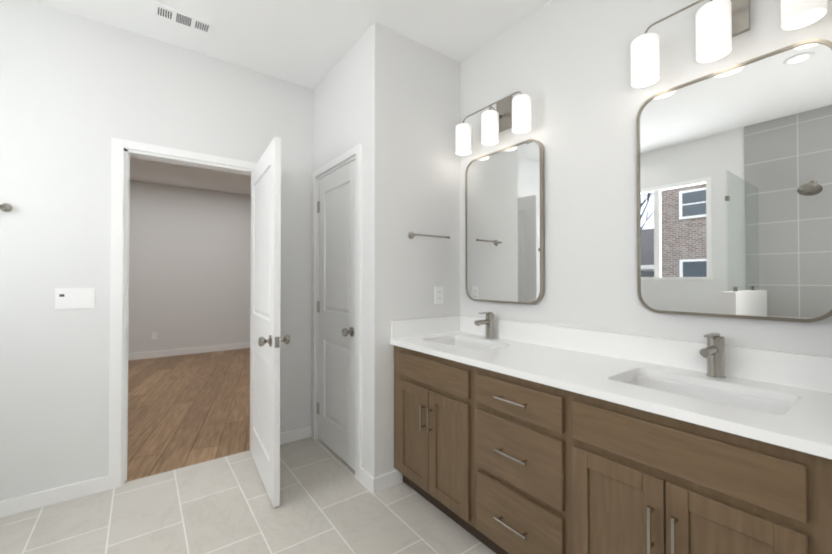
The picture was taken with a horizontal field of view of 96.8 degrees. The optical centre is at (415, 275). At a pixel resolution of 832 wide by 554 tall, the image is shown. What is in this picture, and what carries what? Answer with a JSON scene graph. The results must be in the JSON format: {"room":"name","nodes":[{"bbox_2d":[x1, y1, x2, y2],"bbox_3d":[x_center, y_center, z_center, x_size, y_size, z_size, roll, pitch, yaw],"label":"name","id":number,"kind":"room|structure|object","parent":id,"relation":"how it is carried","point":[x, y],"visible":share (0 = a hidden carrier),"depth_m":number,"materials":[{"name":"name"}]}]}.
{"room":"bathroom","nodes":[
{"label":"bathroom","id":0,"kind":"room"},
{"bbox_2d":[0,0,313,500],"bbox_3d":[-1.591,-0.116,2.550,3.420,2.840,0.120,0,-1,-37],"label":"wall","id":1,"kind":"structure","parent":0,"point":[77,92],"depth_m":2.19,"materials":[{"name":"white paint"}]},
{"bbox_2d":[0,203,12,211],"bbox_3d":[-2.449,-0.369,1.797,0.658,0.048,0.066,0,-1,-37],"label":"bar","id":2,"kind":"object","parent":1,"relation":"attached to","point":[5,207],"visible":1,"depth_m":2.00,"materials":[{"name":"silver metal"}]},
{"bbox_2d":[55,288,94,308],"bbox_3d":[-1.996,0.135,2.164,0.172,0.120,0.011,0,-1,-37],"label":"switch plate","id":3,"kind":"object","parent":1,"relation":"attached to","point":[70,298],"visible":1,"depth_m":2.16,"materials":[{"name":"white plastic"}]},
{"bbox_2d":[250,137,289,507],"bbox_3d":[-0.996,0.259,2.408,0.171,2.063,0.824,0,-1,-33],"label":"bedroom door","id":4,"kind":"structure","parent":1,"relation":"in","point":[265,307],"depth_m":2.23,"materials":[{"name":"white paint"}]},
{"bbox_2d":[128,180,250,353],"bbox_3d":[-4.116,-0.079,6.197,6.240,2.840,0.120,0,-1,-37],"label":"wall","id":5,"kind":"structure","parent":0,"point":[189,267],"depth_m":6.29,"materials":[{"name":"white paint"}]},
{"bbox_2d":[151,332,156,338],"bbox_3d":[-4.254,0.979,6.003,0.072,0.116,0.008,0,-1,-37],"label":"outlet","id":6,"kind":"object","parent":5,"relation":"attached to","point":[154,335],"visible":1,"depth_m":6.00,"materials":[{"name":"white plastic"}]},
{"bbox_2d":[0,348,495,553],"bbox_3d":[-1.558,1.356,2.744,6.240,0.100,8.690,0,-1,-37],"label":"floor","id":7,"kind":"structure","parent":0,"point":[330,503],"depth_m":2.13,"materials":[{"name":"tile"}]},
{"bbox_2d":[391,344,831,553],"bbox_3d":[0.623,0.858,1.704,0.622,0.874,1.866,0,-1,-37],"label":"bathroom vanity","id":8,"kind":"object","parent":7,"relation":"on","point":[513,437],"depth_m":1.29,"materials":[{"name":"brown wood"}]},
{"bbox_2d":[390,332,831,451],"bbox_3d":[0.634,0.405,1.717,0.595,0.030,1.866,0,-1,-37],"label":"countertop","id":9,"kind":"structure","parent":8,"relation":"on","point":[807,422],"depth_m":1.32,"materials":[{"name":"white stone"}]},
{"bbox_2d":[438,336,501,351],"bbox_3d":[0.289,0.484,2.195,0.350,0.143,0.530,0,-1,-37],"label":"sink","id":10,"kind":"object","parent":9,"relation":"in","point":[461,341],"depth_m":2.39,"materials":[{"name":"white ceramic"}]},
{"bbox_2d":[474,312,497,339],"bbox_3d":[0.429,0.313,2.301,0.155,0.165,0.060,0,-1,-37],"label":"faucet","id":11,"kind":"object","parent":9,"relation":"on","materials":[{"name":"silver metal"}]},
{"bbox_2d":[618,372,793,415],"bbox_3d":[0.970,0.475,1.281,0.350,0.143,0.530,0,-1,-37],"label":"sink","id":12,"kind":"object","parent":9,"relation":"in","point":[743,397],"depth_m":1.36,"materials":[{"name":"white ceramic"}]},
{"bbox_2d":[698,333,729,379],"bbox_3d":[1.110,0.304,1.387,0.155,0.165,0.060,0,-1,-37],"label":"faucet","id":13,"kind":"object","parent":9,"relation":"on","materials":[{"name":"silver metal"}]},
{"bbox_2d":[32,0,550,194],"bbox_3d":[-1.559,-1.584,2.774,6.240,0.100,8.690,0,-1,-37],"label":"ceiling","id":14,"kind":"structure","parent":0,"point":[310,44],"depth_m":2.30,"materials":[{"name":"white paint"}]},
{"bbox_2d":[154,1,212,34],"bbox_3d":[-1.391,-1.534,2.213,0.290,0.011,0.132,0,-1,-37],"label":"ceiling vent","id":15,"kind":"object","parent":14,"relation":"in","point":[179,17],"visible":0.98,"depth_m":2.20,"materials":[{"name":"white plastic"}]},
{"bbox_2d":[313,22,459,477],"bbox_3d":[-0.264,-0.113,2.841,0.705,2.840,0.997,0,-1,-37],"label":"wall","id":16,"kind":"structure","parent":0,"point":[388,99],"depth_m":2.38,"materials":[{"name":"white paint"}]},
{"bbox_2d":[0,137,402,517],"bbox_3d":[-1.558,0.233,2.755,6.000,2.145,8.450,0,-1,-37],"label":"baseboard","id":17,"kind":"structure","parent":16,"relation":"attached to","point":[123,151],"depth_m":2.31,"materials":[{"name":"white paint"}]},
{"bbox_2d":[317,159,355,470],"bbox_3d":[-0.573,0.262,2.702,0.171,2.063,0.676,0,-1,-37],"label":"closet door","id":18,"kind":"structure","parent":16,"relation":"in","point":[336,301],"depth_m":2.66,"materials":[{"name":"white paint"}]},
{"bbox_2d":[390,316,461,339],"bbox_3d":[0.077,0.340,2.454,0.571,0.115,0.020,0,-1,-37],"label":"backsplash","id":19,"kind":"structure","parent":16,"relation":"attached to","point":[431,326],"depth_m":2.42,"materials":[{"name":"white stone"}]},
{"bbox_2d":[408,232,449,238],"bbox_3d":[0.091,-0.258,2.439,0.302,0.048,0.072,0,-1,-37],"label":"rail","id":20,"kind":"object","parent":16,"relation":"attached to","point":[411,235],"visible":1,"depth_m":2.39,"materials":[{"name":"silver metal"}]},
{"bbox_2d":[435,287,442,303],"bbox_3d":[0.158,0.135,2.526,0.072,0.116,0.008,0,-1,-37],"label":"outlet","id":21,"kind":"object","parent":16,"relation":"attached to","point":[438,295],"visible":1,"depth_m":2.52,"materials":[{"name":"white plastic"}]},
{"bbox_2d":[460,0,831,356],"bbox_3d":[1.004,-0.124,1.827,0.120,2.840,4.137,0,-1,-37],"label":"wall","id":22,"kind":"structure","parent":0,"point":[565,65],"depth_m":1.86,"materials":[{"name":"white paint"}]},
{"bbox_2d":[456,91,530,154],"bbox_3d":[0.481,-0.962,2.297,0.166,0.285,0.574,0,-1,-37],"label":"sconce","id":23,"kind":"object","parent":22,"relation":"attached to","point":[510,111],"visible":1,"depth_m":2.25,"materials":[{"name":"white glass"}]},
{"bbox_2d":[465,139,544,304],"bbox_3d":[0.536,-0.309,2.331,0.030,0.960,0.610,0,-1,-37],"label":"mirror","id":24,"kind":"object","parent":22,"relation":"attached to","point":[504,225],"visible":0.96,"depth_m":2.28,"materials":[{"name":"silver metal"}]},
{"bbox_2d":[458,316,831,391],"bbox_3d":[0.865,0.334,1.889,0.020,0.115,1.866,0,-1,-37],"label":"backsplash","id":25,"kind":"structure","parent":22,"relation":"attached to","point":[800,370],"depth_m":1.58,"materials":[{"name":"white stone"}]},
{"bbox_2d":[631,0,826,87],"bbox_3d":[1.143,-0.971,1.408,0.166,0.285,0.574,0,-1,-37],"label":"sconce","id":26,"kind":"object","parent":22,"relation":"attached to","point":[720,24],"visible":1,"depth_m":1.38,"materials":[{"name":"white glass"}]},
{"bbox_2d":[636,39,831,322],"bbox_3d":[1.197,-0.318,1.442,0.030,0.960,0.610,0,-1,-37],"label":"mirror","id":27,"kind":"object","parent":22,"relation":"attached to","point":[734,191],"visible":0.94,"depth_m":1.39,"materials":[{"name":"silver metal"}]}
]}

